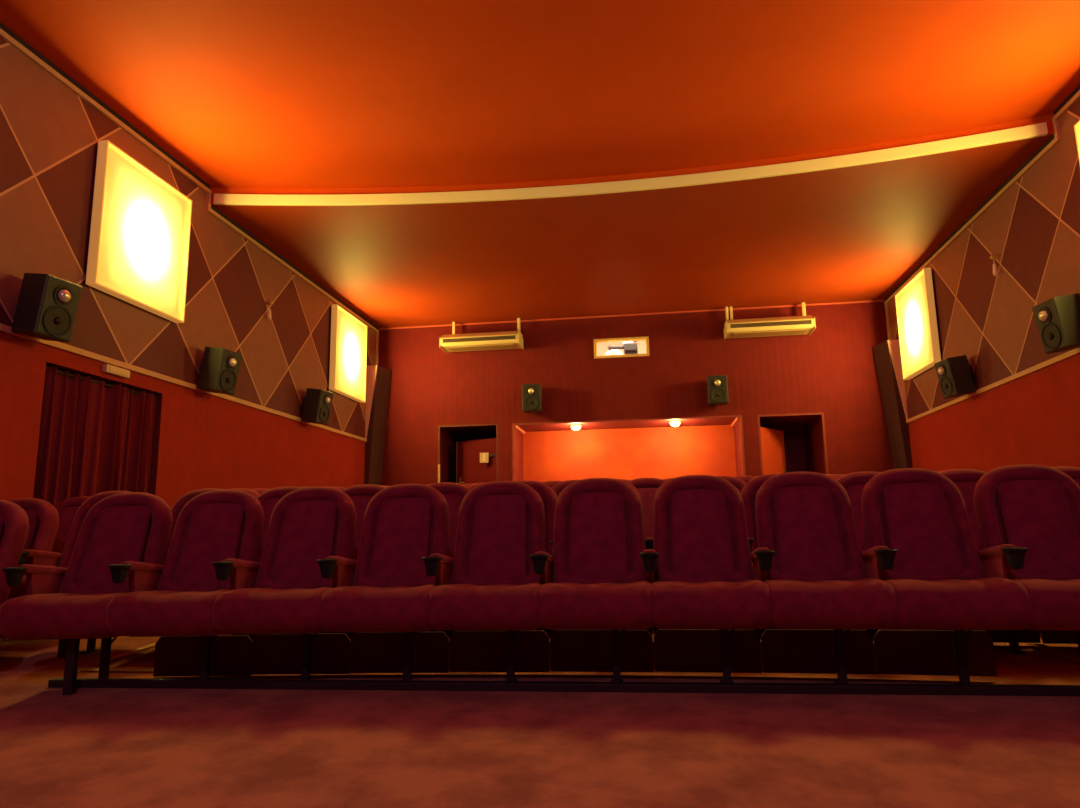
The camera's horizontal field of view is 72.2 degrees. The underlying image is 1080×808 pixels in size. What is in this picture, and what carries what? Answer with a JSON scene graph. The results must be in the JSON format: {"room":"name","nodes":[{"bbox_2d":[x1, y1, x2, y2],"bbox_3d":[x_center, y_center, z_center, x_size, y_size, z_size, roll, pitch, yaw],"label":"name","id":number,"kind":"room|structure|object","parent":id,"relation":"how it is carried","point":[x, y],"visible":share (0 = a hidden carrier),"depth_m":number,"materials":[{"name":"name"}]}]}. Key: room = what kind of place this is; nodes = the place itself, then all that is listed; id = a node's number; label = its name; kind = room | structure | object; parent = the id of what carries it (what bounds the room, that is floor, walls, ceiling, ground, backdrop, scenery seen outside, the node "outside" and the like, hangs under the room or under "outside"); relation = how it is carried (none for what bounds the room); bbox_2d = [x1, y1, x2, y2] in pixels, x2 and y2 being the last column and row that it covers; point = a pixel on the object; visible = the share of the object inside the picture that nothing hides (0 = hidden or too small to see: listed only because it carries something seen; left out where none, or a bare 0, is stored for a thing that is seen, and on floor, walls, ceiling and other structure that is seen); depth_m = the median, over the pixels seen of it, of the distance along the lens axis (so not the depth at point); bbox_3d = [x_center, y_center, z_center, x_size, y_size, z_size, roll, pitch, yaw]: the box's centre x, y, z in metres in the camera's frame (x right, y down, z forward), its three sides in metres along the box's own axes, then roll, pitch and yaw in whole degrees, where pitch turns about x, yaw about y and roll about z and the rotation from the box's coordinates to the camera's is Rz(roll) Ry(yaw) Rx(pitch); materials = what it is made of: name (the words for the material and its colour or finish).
{"room":"movie theater","nodes":[
{"label":"movie theater","id":0,"kind":"room"},
{"bbox_2d":[0,37,375,508],"bbox_3d":[-4.008,-0.255,5.455,0.300,5.170,14.600,-2,-10,8],"label":"wall","id":1,"kind":"structure","parent":0,"point":[50,136],"depth_m":7.16,"materials":[{"name":"fabric"}]},
{"bbox_2d":[11,273,81,341],"bbox_3d":[-3.669,-0.714,5.502,0.384,0.472,0.303,-4,-10,15],"label":"loudspeaker","id":2,"kind":"object","parent":1,"relation":"attached to","point":[47,305],"visible":1,"depth_m":5.39,"materials":[{"name":"grey plastic"}]},
{"bbox_2d":[33,366,155,506],"bbox_3d":[-3.781,0.753,6.255,0.165,1.927,1.398,-2,-10,8],"label":"door curtain","id":3,"kind":"object","parent":1,"relation":"hanging from","point":[96,436],"visible":0.54,"depth_m":6.24,"materials":[{"name":"red fabric"}]},
{"bbox_2d":[102,364,129,377],"bbox_3d":[-3.688,-0.284,6.447,0.056,0.070,0.290,-2,-10,8],"label":"emergency light","id":4,"kind":"object","parent":1,"relation":"attached to","point":[106,368],"visible":1,"depth_m":6.41,"materials":[{"name":"beige plastic"}]},
{"bbox_2d":[85,140,191,322],"bbox_3d":[-3.656,-1.526,6.815,0.115,1.280,1.200,-2,-10,8],"label":"wall lamp","id":5,"kind":"object","parent":1,"relation":"attached to","point":[139,239],"visible":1,"depth_m":6.78,"materials":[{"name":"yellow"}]},
{"bbox_2d":[0,323,366,441],"bbox_3d":[-3.851,-0.524,5.466,0.028,0.050,14.580,-2,-10,8],"label":"trim","id":6,"kind":"structure","parent":1,"relation":"attached to","point":[3,328],"depth_m":6.92,"materials":[{"name":"brown wood"}]},
{"bbox_2d":[0,22,378,364],"bbox_3d":[-3.869,-1.629,5.654,0.028,2.200,14.580,-2,-10,8],"label":"trim","id":7,"kind":"structure","parent":1,"relation":"attached to","point":[6,33],"depth_m":7.14,"materials":[{"name":"brown wood"}]},
{"bbox_2d":[197,347,241,394],"bbox_3d":[-3.341,-0.344,7.708,0.384,0.472,0.303,-4,-10,15],"label":"loudspeaker","id":8,"kind":"object","parent":1,"relation":"attached to","point":[219,369],"visible":1,"depth_m":7.59,"materials":[{"name":"black plastic"}]},
{"bbox_2d":[265,300,272,319],"bbox_3d":[-3.331,-1.152,9.091,0.090,0.245,0.060,-2,-10,8],"label":"wall lamp","id":9,"kind":"object","parent":1,"relation":"attached to","point":[270,302],"visible":1,"depth_m":9.08,"materials":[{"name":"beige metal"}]},
{"bbox_2d":[301,388,332,424],"bbox_3d":[-3.004,0.035,9.972,0.384,0.472,0.303,-4,-10,15],"label":"loudspeaker","id":10,"kind":"object","parent":1,"relation":"attached to","point":[316,407],"visible":1,"depth_m":9.85,"materials":[{"name":"black plastic"}]},
{"bbox_2d":[329,304,366,402],"bbox_3d":[-2.966,-0.748,11.460,0.115,1.280,1.200,-2,-10,8],"label":"wall lamp","id":11,"kind":"object","parent":1,"relation":"attached to","point":[348,335],"visible":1,"depth_m":11.49,"materials":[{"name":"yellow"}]},
{"bbox_2d":[0,0,1079,204],"bbox_3d":[-0.065,-3.155,3.008,8.420,0.200,10.020,-2,-10,8],"label":"ceiling","id":12,"kind":"structure","parent":0,"point":[249,96],"depth_m":6.19,"materials":[{"name":"paint"}]},
{"bbox_2d":[214,122,1047,205],"bbox_3d":[0.614,-2.334,7.632,8.260,0.118,0.518,-2,-10,8],"label":"trim","id":13,"kind":"structure","parent":12,"relation":"attached to","point":[1040,129],"depth_m":7.78,"materials":[{"name":"beige"}]},
{"bbox_2d":[0,627,1079,807],"bbox_3d":[0.324,1.549,4.406,9.020,1.103,14.800,-2,-10,8],"label":"floor","id":14,"kind":"structure","parent":0,"point":[88,747],"depth_m":2.78,"materials":[{"name":"carpet"}]},
{"bbox_2d":[0,500,28,606],"bbox_3d":[-3.163,1.013,3.865,0.570,1.045,0.707,-1,-10,2],"label":"seat","id":15,"kind":"object","parent":14,"relation":"on","point":[14,521],"visible":0.98,"depth_m":4.10,"materials":[{"name":"red fabric"}]},
{"bbox_2d":[8,498,58,574],"bbox_3d":[-3.477,1.102,4.615,0.570,1.045,0.707,-1,-10,2],"label":"seat","id":16,"kind":"object","parent":14,"relation":"on","point":[43,517],"visible":0.36,"depth_m":4.86,"materials":[{"name":"red fabric"}]},
{"bbox_2d":[7,491,129,657],"bbox_3d":[-2.933,1.067,4.746,0.570,1.045,0.707,-1,-10,1],"label":"seat","id":17,"kind":"object","parent":14,"relation":"on","point":[35,557],"visible":0.2,"depth_m":4.78,"materials":[{"name":"red fabric"}]},
{"bbox_2d":[7,575,26,599],"bbox_3d":[-2.909,1.160,4.623,0.522,0.216,0.497,-1,-10,1],"label":"cushion","id":18,"kind":"object","parent":17,"relation":"on","point":[16,591],"depth_m":4.38,"materials":[{"name":"red fabric"}]},
{"bbox_2d":[51,497,89,552],"bbox_3d":[-3.525,1.180,5.326,0.570,1.045,0.707,-1,-10,2],"label":"seat","id":19,"kind":"object","parent":14,"relation":"on","point":[67,509],"visible":0.1,"depth_m":5.55,"materials":[{"name":"red fabric"}]},
{"bbox_2d":[0,492,171,694],"bbox_3d":[-2.360,0.977,3.902,0.570,1.045,0.707,-1,-10,1],"label":"seat","id":20,"kind":"object","parent":14,"relation":"on","point":[70,603],"visible":0.77,"depth_m":3.95,"materials":[{"name":"red fabric"}]},
{"bbox_2d":[0,592,128,638],"bbox_3d":[-2.336,1.070,3.779,0.522,0.216,0.497,-1,-10,1],"label":"cushion","id":21,"kind":"object","parent":20,"relation":"on","point":[34,615],"depth_m":3.55,"materials":[{"name":"red fabric"}]},
{"bbox_2d":[77,642,155,672],"bbox_3d":[-2.035,1.875,7.848,0.050,0.479,7.660,-2,-10,8],"label":"strip","id":22,"kind":"object","parent":14,"relation":"on","point":[152,645],"visible":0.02,"depth_m":4.46,"materials":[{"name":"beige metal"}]},
{"bbox_2d":[80,667,153,672],"bbox_3d":[-2.101,1.469,4.081,0.900,0.015,0.075,-2,-10,8],"label":"strip","id":23,"kind":"object","parent":14,"relation":"on","point":[90,669],"visible":0.36,"depth_m":4.09,"materials":[{"name":"beige"}]},
{"bbox_2d":[105,489,263,678],"bbox_3d":[-1.832,0.958,3.892,0.570,1.041,0.707,-1,-10,2],"label":"seat","id":24,"kind":"object","parent":14,"relation":"on","point":[173,601],"visible":0.86,"depth_m":3.95,"materials":[{"name":"red fabric"}]},
{"bbox_2d":[105,589,230,635],"bbox_3d":[-1.811,1.053,3.769,0.522,0.216,0.497,-1,-10,2],"label":"cushion","id":25,"kind":"object","parent":24,"relation":"on","point":[138,612],"depth_m":3.54,"materials":[{"name":"red fabric"}]},
{"bbox_2d":[164,488,223,564],"bbox_3d":[-2.295,1.050,4.732,0.570,1.045,0.707,-1,-10,2],"label":"seat","id":26,"kind":"object","parent":14,"relation":"on","point":[180,503],"visible":0.06,"depth_m":5.00,"materials":[{"name":"red fabric"}]},
{"bbox_2d":[231,488,259,497],"bbox_3d":[-2.444,1.142,5.566,0.570,1.041,0.707,-1,-10,3],"label":"seat","id":27,"kind":"object","parent":14,"relation":"on","point":[255,494],"visible":0.02,"depth_m":5.88,"materials":[{"name":"red fabric"}]},
{"bbox_2d":[251,488,268,493],"bbox_3d":[-2.590,1.236,6.400,0.570,1.041,0.707,-2,-10,3],"label":"seat","id":28,"kind":"object","parent":14,"relation":"on","point":[259,490],"visible":0.02,"depth_m":6.71,"materials":[{"name":"red fabric"}]},
{"bbox_2d":[232,486,300,640],"bbox_3d":[-1.758,1.032,4.710,0.570,1.041,0.707,-1,-10,3],"label":"seat","id":29,"kind":"object","parent":14,"relation":"on","point":[268,499],"visible":0.1,"depth_m":4.97,"materials":[{"name":"red fabric"}]},
{"bbox_2d":[212,487,356,679],"bbox_3d":[-1.305,0.940,3.870,0.570,1.041,0.707,-1,-10,3],"label":"seat","id":30,"kind":"object","parent":14,"relation":"on","point":[277,598],"visible":0.83,"depth_m":3.92,"materials":[{"name":"red fabric"}]},
{"bbox_2d":[212,586,332,633],"bbox_3d":[-1.287,1.035,3.746,0.522,0.216,0.497,-1,-10,3],"label":"cushion","id":31,"kind":"object","parent":30,"relation":"on","point":[241,609],"depth_m":3.52,"materials":[{"name":"red fabric"}]},
{"bbox_2d":[322,484,384,639],"bbox_3d":[-1.222,1.015,4.678,0.570,1.041,0.707,-2,-10,4],"label":"seat","id":32,"kind":"object","parent":14,"relation":"on","point":[361,495],"visible":0.07,"depth_m":4.93,"materials":[{"name":"red fabric"}]},
{"bbox_2d":[364,365,390,484],"bbox_3d":[-2.700,0.867,12.296,0.273,2.992,0.442,-2,-10,8],"label":"board","id":33,"kind":"object","parent":14,"relation":"on","point":[378,378],"visible":0.82,"depth_m":12.30,"materials":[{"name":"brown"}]},
{"bbox_2d":[317,484,449,679],"bbox_3d":[-0.779,0.920,3.836,0.570,1.041,0.707,-2,-10,5],"label":"seat","id":34,"kind":"object","parent":14,"relation":"on","point":[381,596],"visible":0.87,"depth_m":3.89,"materials":[{"name":"red fabric"}]},
{"bbox_2d":[319,584,435,631],"bbox_3d":[-0.763,1.015,3.711,0.522,0.216,0.497,-2,-10,5],"label":"cushion","id":35,"kind":"object","parent":34,"relation":"on","point":[343,607],"depth_m":3.48,"materials":[{"name":"red fabric"}]},
{"bbox_2d":[424,482,469,637],"bbox_3d":[-0.687,0.997,4.636,0.570,1.041,0.707,-2,-10,5],"label":"seat","id":36,"kind":"object","parent":14,"relation":"on","point":[454,493],"visible":0.09,"depth_m":4.87,"materials":[{"name":"red fabric"}]},
{"bbox_2d":[468,483,482,489],"bbox_3d":[-0.605,1.257,7.047,0.570,1.041,0.707,-2,-10,6],"label":"seat","id":37,"kind":"object","parent":14,"relation":"on","point":[470,487],"visible":0.03,"depth_m":7.36,"materials":[{"name":"red fabric"}]},
{"bbox_2d":[422,481,549,680],"bbox_3d":[-0.255,0.899,3.789,0.570,1.041,0.707,-2,-10,6],"label":"seat","id":38,"kind":"object","parent":14,"relation":"on","point":[487,594],"visible":0.9,"depth_m":3.85,"materials":[{"name":"red fabric"}]},
{"bbox_2d":[428,582,541,629],"bbox_3d":[-0.241,0.994,3.664,0.522,0.216,0.497,-2,-10,6],"label":"cushion","id":39,"kind":"object","parent":38,"relation":"on","point":[451,605],"depth_m":3.44,"materials":[{"name":"red fabric"}]},
{"bbox_2d":[516,480,557,638],"bbox_3d":[-0.154,0.978,4.583,0.570,1.041,0.707,-2,-10,6],"label":"seat","id":40,"kind":"object","parent":14,"relation":"on","point":[549,498],"visible":0.09,"depth_m":4.80,"materials":[{"name":"red fabric"}]},
{"bbox_2d":[542,481,561,487],"bbox_3d":[0.078,1.144,6.165,0.570,1.041,0.707,-2,-10,7],"label":"seat","id":41,"kind":"object","parent":14,"relation":"on","point":[551,484],"visible":0.03,"depth_m":6.47,"materials":[{"name":"red fabric"}]},
{"bbox_2d":[48,678,1079,695],"bbox_3d":[0.276,1.338,3.486,5.642,0.056,0.050,-2,-10,7],"label":"rail","id":42,"kind":"object","parent":14,"relation":"on","point":[283,684],"visible":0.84,"depth_m":3.47,"materials":[{"name":"black metal"}]},
{"bbox_2d":[552,480,577,496],"bbox_3d":[0.227,1.051,5.343,0.570,1.041,0.707,-2,-10,7],"label":"seat","id":43,"kind":"object","parent":14,"relation":"on","point":[557,488],"visible":0.06,"depth_m":5.64,"materials":[{"name":"red fabric"}]},
{"bbox_2d":[529,478,653,681],"bbox_3d":[0.269,0.877,3.731,0.570,1.041,0.707,-2,-10,7],"label":"seat","id":44,"kind":"object","parent":14,"relation":"on","point":[594,592],"visible":0.96,"depth_m":3.79,"materials":[{"name":"red fabric"}]},
{"bbox_2d":[538,580,652,628],"bbox_3d":[0.280,0.971,3.606,0.522,0.216,0.497,-2,-10,7],"label":"cushion","id":45,"kind":"object","parent":44,"relation":"on","point":[562,604],"depth_m":3.38,"materials":[{"name":"red fabric"}]},
{"bbox_2d":[550,478,651,635],"bbox_3d":[0.379,0.958,4.521,0.570,1.041,0.707,-2,-10,7],"label":"seat","id":46,"kind":"object","parent":14,"relation":"on","point":[649,630],"visible":0.03,"depth_m":4.76,"materials":[{"name":"red fabric"}]},
{"bbox_2d":[628,478,664,537],"bbox_3d":[0.759,1.030,5.274,0.570,1.041,0.707,-2,-10,8],"label":"seat","id":47,"kind":"object","parent":14,"relation":"on","point":[647,488],"visible":0.08,"depth_m":5.52,"materials":[{"name":"red fabric"}]},
{"bbox_2d":[645,478,673,634],"bbox_3d":[0.910,0.937,4.448,0.570,1.041,0.707,-2,-10,8],"label":"seat","id":48,"kind":"object","parent":14,"relation":"on","point":[649,540],"visible":0.09,"depth_m":4.30,"materials":[{"name":"red fabric"}]},
{"bbox_2d":[640,475,771,682],"bbox_3d":[0.790,0.853,3.660,0.570,1.041,0.707,-2,-10,8],"label":"seat","id":49,"kind":"object","parent":14,"relation":"on","point":[708,604],"visible":0.91,"depth_m":3.72,"materials":[{"name":"red fabric"}]},
{"bbox_2d":[651,579,771,628],"bbox_3d":[0.799,0.948,3.535,0.522,0.216,0.497,-2,-10,8],"label":"cushion","id":50,"kind":"object","parent":49,"relation":"on","point":[676,603],"depth_m":3.31,"materials":[{"name":"red fabric"}]},
{"bbox_2d":[717,476,745,492],"bbox_3d":[1.289,1.009,5.198,0.570,1.041,0.707,-2,-10,9],"label":"seat","id":51,"kind":"object","parent":14,"relation":"on","point":[738,483],"visible":0.06,"depth_m":5.47,"materials":[{"name":"red fabric"}]},
{"bbox_2d":[735,476,754,482],"bbox_3d":[1.670,1.081,5.947,0.570,1.041,0.707,-2,-10,9],"label":"seat","id":52,"kind":"object","parent":14,"relation":"on","point":[746,479],"visible":0.02,"depth_m":6.25,"materials":[{"name":"red fabric"}]},
{"bbox_2d":[740,474,822,638],"bbox_3d":[1.440,0.915,4.365,0.570,1.041,0.707,-3,-10,9],"label":"seat","id":53,"kind":"object","parent":14,"relation":"on","point":[749,491],"visible":0.1,"depth_m":4.62,"materials":[{"name":"red fabric"}]},
{"bbox_2d":[750,472,896,682],"bbox_3d":[1.310,0.828,3.577,0.570,1.041,0.707,-3,-10,10],"label":"seat","id":54,"kind":"object","parent":14,"relation":"on","point":[808,556],"visible":0.84,"depth_m":3.63,"materials":[{"name":"red fabric"}]},
{"bbox_2d":[764,578,896,628],"bbox_3d":[1.316,0.923,3.452,0.522,0.216,0.497,-3,-10,10],"label":"cushion","id":55,"kind":"object","parent":54,"relation":"on","point":[796,603],"depth_m":3.23,"materials":[{"name":"red fabric"}]},
{"bbox_2d":[825,474,838,479],"bbox_3d":[2.577,1.130,6.611,0.570,1.041,0.707,-3,-10,9],"label":"seat","id":56,"kind":"object","parent":14,"relation":"on","point":[832,476],"visible":0.02,"depth_m":6.89,"materials":[{"name":"red fabric"}]},
{"bbox_2d":[836,472,903,640],"bbox_3d":[1.968,0.891,4.272,0.571,1.041,0.707,-3,-10,11],"label":"seat","id":57,"kind":"object","parent":14,"relation":"on","point":[854,483],"visible":0.09,"depth_m":4.52,"materials":[{"name":"red fabric"}]},
{"bbox_2d":[872,339,912,468],"bbox_3d":[5.356,0.541,11.153,0.273,2.992,0.442,-2,-10,8],"label":"board","id":58,"kind":"object","parent":14,"relation":"on","point":[887,355],"visible":0.71,"depth_m":11.14,"materials":[{"name":"brown wood"}]},
{"bbox_2d":[861,468,1030,683],"bbox_3d":[1.828,0.802,3.482,0.570,1.041,0.707,-3,-10,11],"label":"seat","id":59,"kind":"object","parent":14,"relation":"on","point":[920,541],"visible":0.86,"depth_m":3.54,"materials":[{"name":"red fabric"}]},
{"bbox_2d":[883,577,1030,629],"bbox_3d":[1.832,0.897,3.357,0.522,0.216,0.497,-3,-10,11],"label":"cushion","id":60,"kind":"object","parent":59,"relation":"on","point":[922,603],"depth_m":3.14,"materials":[{"name":"red fabric"}]},
{"bbox_2d":[939,469,1040,653],"bbox_3d":[2.494,0.867,4.170,0.570,1.041,0.707,-3,-10,12],"label":"seat","id":61,"kind":"object","parent":14,"relation":"on","point":[966,480],"visible":0.12,"depth_m":4.30,"materials":[{"name":"red fabric"}]},
{"bbox_2d":[973,464,1079,655],"bbox_3d":[2.366,0.775,3.370,0.617,1.045,0.707,-3,-10,12],"label":"seat","id":62,"kind":"object","parent":14,"relation":"on","point":[1028,515],"visible":0.91,"depth_m":3.51,"materials":[{"name":"red fabric"}]},
{"bbox_2d":[1011,578,1079,629],"bbox_3d":[2.345,0.870,3.250,0.522,0.216,0.497,-3,-10,12],"label":"cushion","id":63,"kind":"object","parent":62,"relation":"on","point":[1054,602],"depth_m":3.07,"materials":[{"name":"red fabric"}]},
{"bbox_2d":[1027,643,1079,665],"bbox_3d":[3.228,1.663,7.102,0.050,0.479,7.660,-2,-10,8],"label":"strip","id":64,"kind":"object","parent":14,"relation":"on","point":[1041,646],"visible":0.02,"depth_m":3.95,"materials":[{"name":"gold metal"}]},
{"bbox_2d":[1041,466,1079,643],"bbox_3d":[3.019,0.842,4.057,0.570,1.041,0.707,-3,-10,13],"label":"seat","id":65,"kind":"object","parent":14,"relation":"on","point":[1048,637],"visible":0.07,"depth_m":4.14,"materials":[{"name":"red fabric"}]},
{"bbox_2d":[597,341,645,355],"bbox_3d":[1.513,-0.813,13.387,3.100,1.650,2.100,-2,-10,8],"label":"wall","id":66,"kind":"structure","parent":0,"point":[602,348],"depth_m":14.53,"materials":[{"name":"beige paint"}]},
{"bbox_2d":[213,134,1052,327],"bbox_3d":[0.959,-1.904,9.871,8.420,0.001,5.080,-2,-10,8],"label":"ceiling","id":67,"kind":"structure","parent":0,"point":[852,233],"depth_m":9.24,"materials":[{"name":"paint"}]},
{"bbox_2d":[439,318,523,352],"bbox_3d":[-0.969,-1.186,12.317,1.328,0.532,0.450,-2,-10,8],"label":"air conditioner","id":68,"kind":"object","parent":67,"relation":"hanging from","point":[454,342],"visible":1,"depth_m":12.14,"materials":[{"name":"beige"}]},
{"bbox_2d":[448,344,515,350],"bbox_3d":[-0.964,-0.933,12.279,1.100,0.008,0.240,-2,-10,8],"label":"grille","id":69,"kind":"object","parent":68,"relation":"attached to","point":[494,346],"depth_m":12.25,"materials":[{"name":"white"}]},
{"bbox_2d":[724,302,815,339],"bbox_3d":[3.592,-1.361,11.669,1.328,0.532,0.450,-2,-10,8],"label":"air conditioner","id":70,"kind":"object","parent":67,"relation":"hanging from","point":[793,325],"visible":1,"depth_m":11.50,"materials":[{"name":"beige"}]},
{"bbox_2d":[732,330,805,337],"bbox_3d":[3.597,-1.108,11.631,1.100,0.008,0.240,-2,-10,8],"label":"grille","id":71,"kind":"object","parent":70,"relation":"attached to","point":[774,332],"depth_m":11.61,"materials":[{"name":"white"}]},
{"bbox_2d":[378,302,893,485],"bbox_3d":[1.497,0.599,12.948,8.520,4.020,1.900,-2,-10,8],"label":"wall","id":72,"kind":"structure","parent":0,"point":[831,370],"depth_m":12.31,"materials":[{"name":"paint"}]},
{"bbox_2d":[438,464,439,482],"bbox_3d":[-1.678,1.675,12.262,0.036,1.348,0.016,-2,-10,8],"label":"trim","id":73,"kind":"structure","parent":72,"relation":"attached to","point":[438,464],"depth_m":12.34,"materials":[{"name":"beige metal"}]},
{"bbox_2d":[438,423,497,482],"bbox_3d":[-1.188,1.338,12.302,1.030,2.008,0.098,-2,-10,8],"label":"trim","id":74,"kind":"structure","parent":72,"relation":"attached to","point":[490,424],"depth_m":12.41,"materials":[{"name":"red paint"}]},
{"bbox_2d":[456,438,496,483],"bbox_3d":[-1.066,1.484,12.490,0.886,1.770,0.110,-7,-11,32],"label":"door","id":75,"kind":"structure","parent":72,"relation":"in","point":[469,469],"depth_m":12.60,"materials":[{"name":"red wood"}]},
{"bbox_2d":[480,453,495,462],"bbox_3d":[-0.848,0.896,12.383,0.325,0.170,0.016,-2,-10,8],"label":"wall sign","id":76,"kind":"object","parent":75,"relation":"attached to","point":[484,457],"visible":1,"depth_m":12.39,"materials":[{"name":"beige"}]},
{"bbox_2d":[514,425,524,434],"bbox_3d":[-0.355,0.446,12.788,0.048,0.048,0.940,-2,-10,8],"label":"trim","id":77,"kind":"structure","parent":72,"relation":"attached to","point":[516,427],"depth_m":12.70,"materials":[{"name":"brown wood"}]},
{"bbox_2d":[522,384,541,412],"bbox_3d":[-0.123,-0.092,12.130,0.303,0.444,0.357,-2,-8,8],"label":"loudspeaker","id":78,"kind":"object","parent":72,"relation":"attached to","point":[531,393],"visible":1,"depth_m":12.00,"materials":[{"name":"black plastic"}]},
{"bbox_2d":[570,424,581,429],"bbox_3d":[0.608,0.400,12.509,0.210,0.086,0.210,-2,-10,8],"label":"recessed light","id":79,"kind":"object","parent":72,"relation":"in","point":[574,426],"visible":1,"depth_m":12.44,"materials":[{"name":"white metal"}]},
{"bbox_2d":[605,349,622,354],"bbox_3d":[1.290,-0.522,12.808,0.300,0.890,0.300,-2,-10,8],"label":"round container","id":80,"kind":"object","parent":72,"relation":"in","point":[613,351],"visible":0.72,"depth_m":12.74,"materials":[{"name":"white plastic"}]},
{"bbox_2d":[594,336,648,358],"bbox_3d":[1.353,-0.925,12.292,0.910,0.330,0.120,-2,-10,8],"label":"window","id":81,"kind":"structure","parent":72,"relation":"in","point":[646,338],"depth_m":12.24,"materials":[{"name":"brown wood"}]},
{"bbox_2d":[608,341,637,353],"bbox_3d":[1.499,-0.581,13.225,0.520,1.140,0.544,-2,-10,8],"label":"projector","id":82,"kind":"object","parent":72,"relation":"in","point":[629,347],"visible":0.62,"depth_m":13.06,"materials":[{"name":"grey metal"}]},
{"bbox_2d":[512,415,745,480],"bbox_3d":[1.393,1.234,11.886,3.724,1.992,0.035,-2,-10,8],"label":"trim","id":83,"kind":"structure","parent":72,"relation":"attached to","point":[740,416],"depth_m":12.03,"materials":[{"name":"red wood"}]},
{"bbox_2d":[379,300,883,329],"bbox_3d":[1.326,-1.474,12.334,8.360,0.027,0.025,-2,-10,8],"label":"trim","id":84,"kind":"structure","parent":72,"relation":"attached to","point":[869,300],"depth_m":12.29,"materials":[{"name":"red"}]},
{"bbox_2d":[669,420,680,426],"bbox_3d":[2.238,0.331,12.258,0.210,0.086,0.210,-2,-10,8],"label":"recessed light","id":85,"kind":"object","parent":72,"relation":"in","point":[675,423],"visible":1,"depth_m":12.20,"materials":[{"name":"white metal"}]},
{"bbox_2d":[707,375,727,404],"bbox_3d":[2.806,-0.215,11.715,0.303,0.444,0.357,-2,-8,8],"label":"loudspeaker","id":86,"kind":"object","parent":72,"relation":"attached to","point":[717,386],"visible":1,"depth_m":11.58,"materials":[{"name":"black plastic"}]},
{"bbox_2d":[731,417,739,426],"bbox_3d":[3.244,0.300,12.277,0.048,0.048,0.940,-2,-10,8],"label":"trim","id":87,"kind":"structure","parent":72,"relation":"attached to","point":[737,419],"depth_m":12.15,"materials":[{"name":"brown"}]},
{"bbox_2d":[760,427,785,474],"bbox_3d":[3.793,1.291,11.912,0.110,1.800,0.806,-10,-13,43],"label":"door","id":88,"kind":"structure","parent":72,"relation":"in","point":[772,440],"depth_m":12.00,"materials":[{"name":"brown wood"}]},
{"bbox_2d":[757,412,828,474],"bbox_3d":[3.977,1.139,11.568,1.010,1.988,0.098,-2,-10,8],"label":"trim","id":89,"kind":"structure","parent":72,"relation":"attached to","point":[821,414],"depth_m":11.64,"materials":[{"name":"red paint"}]},
{"bbox_2d":[887,98,1079,471],"bbox_3d":[4.471,-0.598,4.252,0.001,5.170,14.600,-2,-10,8],"label":"wall","id":90,"kind":"structure","parent":0,"point":[1033,418],"depth_m":7.80,"materials":[{"name":"fabric"}]},
{"bbox_2d":[895,267,940,379],"bbox_3d":[5.250,-1.080,10.294,0.115,1.280,1.200,-2,-10,8],"label":"wall lamp","id":91,"kind":"object","parent":90,"relation":"attached to","point":[915,302],"visible":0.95,"depth_m":10.32,"materials":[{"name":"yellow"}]},
{"bbox_2d":[934,355,975,398],"bbox_3d":[4.924,-0.319,8.770,0.384,0.472,0.303,-1,-10,1],"label":"loudspeaker","id":92,"kind":"object","parent":90,"relation":"attached to","point":[956,378],"visible":1,"depth_m":8.65,"materials":[{"name":"black plastic"}]},
{"bbox_2d":[884,84,1079,339],"bbox_3d":[4.433,-1.964,4.476,0.028,2.200,14.580,-2,-10,8],"label":"trim","id":93,"kind":"structure","parent":90,"relation":"attached to","point":[1074,96],"depth_m":7.85,"materials":[{"name":"brown"}]},
{"bbox_2d":[906,347,1079,422],"bbox_3d":[4.451,-0.860,4.289,0.028,0.050,14.580,-2,-10,8],"label":"trim","id":94,"kind":"structure","parent":90,"relation":"attached to","point":[1075,351],"depth_m":7.93,"materials":[{"name":"brown wood"}]},
{"bbox_2d":[990,254,999,275],"bbox_3d":[4.920,-1.503,7.995,0.090,0.245,0.060,-2,-10,8],"label":"glass pendant","id":95,"kind":"object","parent":90,"relation":"attached to","point":[993,256],"visible":1,"depth_m":7.99,"materials":[{"name":"glass"}]},
{"bbox_2d":[1032,293,1079,353],"bbox_3d":[4.585,-0.702,6.487,0.384,0.472,0.303,-1,-10,1],"label":"loudspeaker","id":96,"kind":"object","parent":90,"relation":"attached to","point":[1057,319],"visible":1,"depth_m":6.38,"materials":[{"name":"black plastic"}]},
{"bbox_2d":[1074,120,1079,164],"bbox_3d":[4.560,-1.858,5.649,0.115,1.280,1.200,-2,-10,8],"label":"wall lamp","id":97,"kind":"object","parent":90,"relation":"attached to","point":[1077,125],"visible":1,"depth_m":6.31,"materials":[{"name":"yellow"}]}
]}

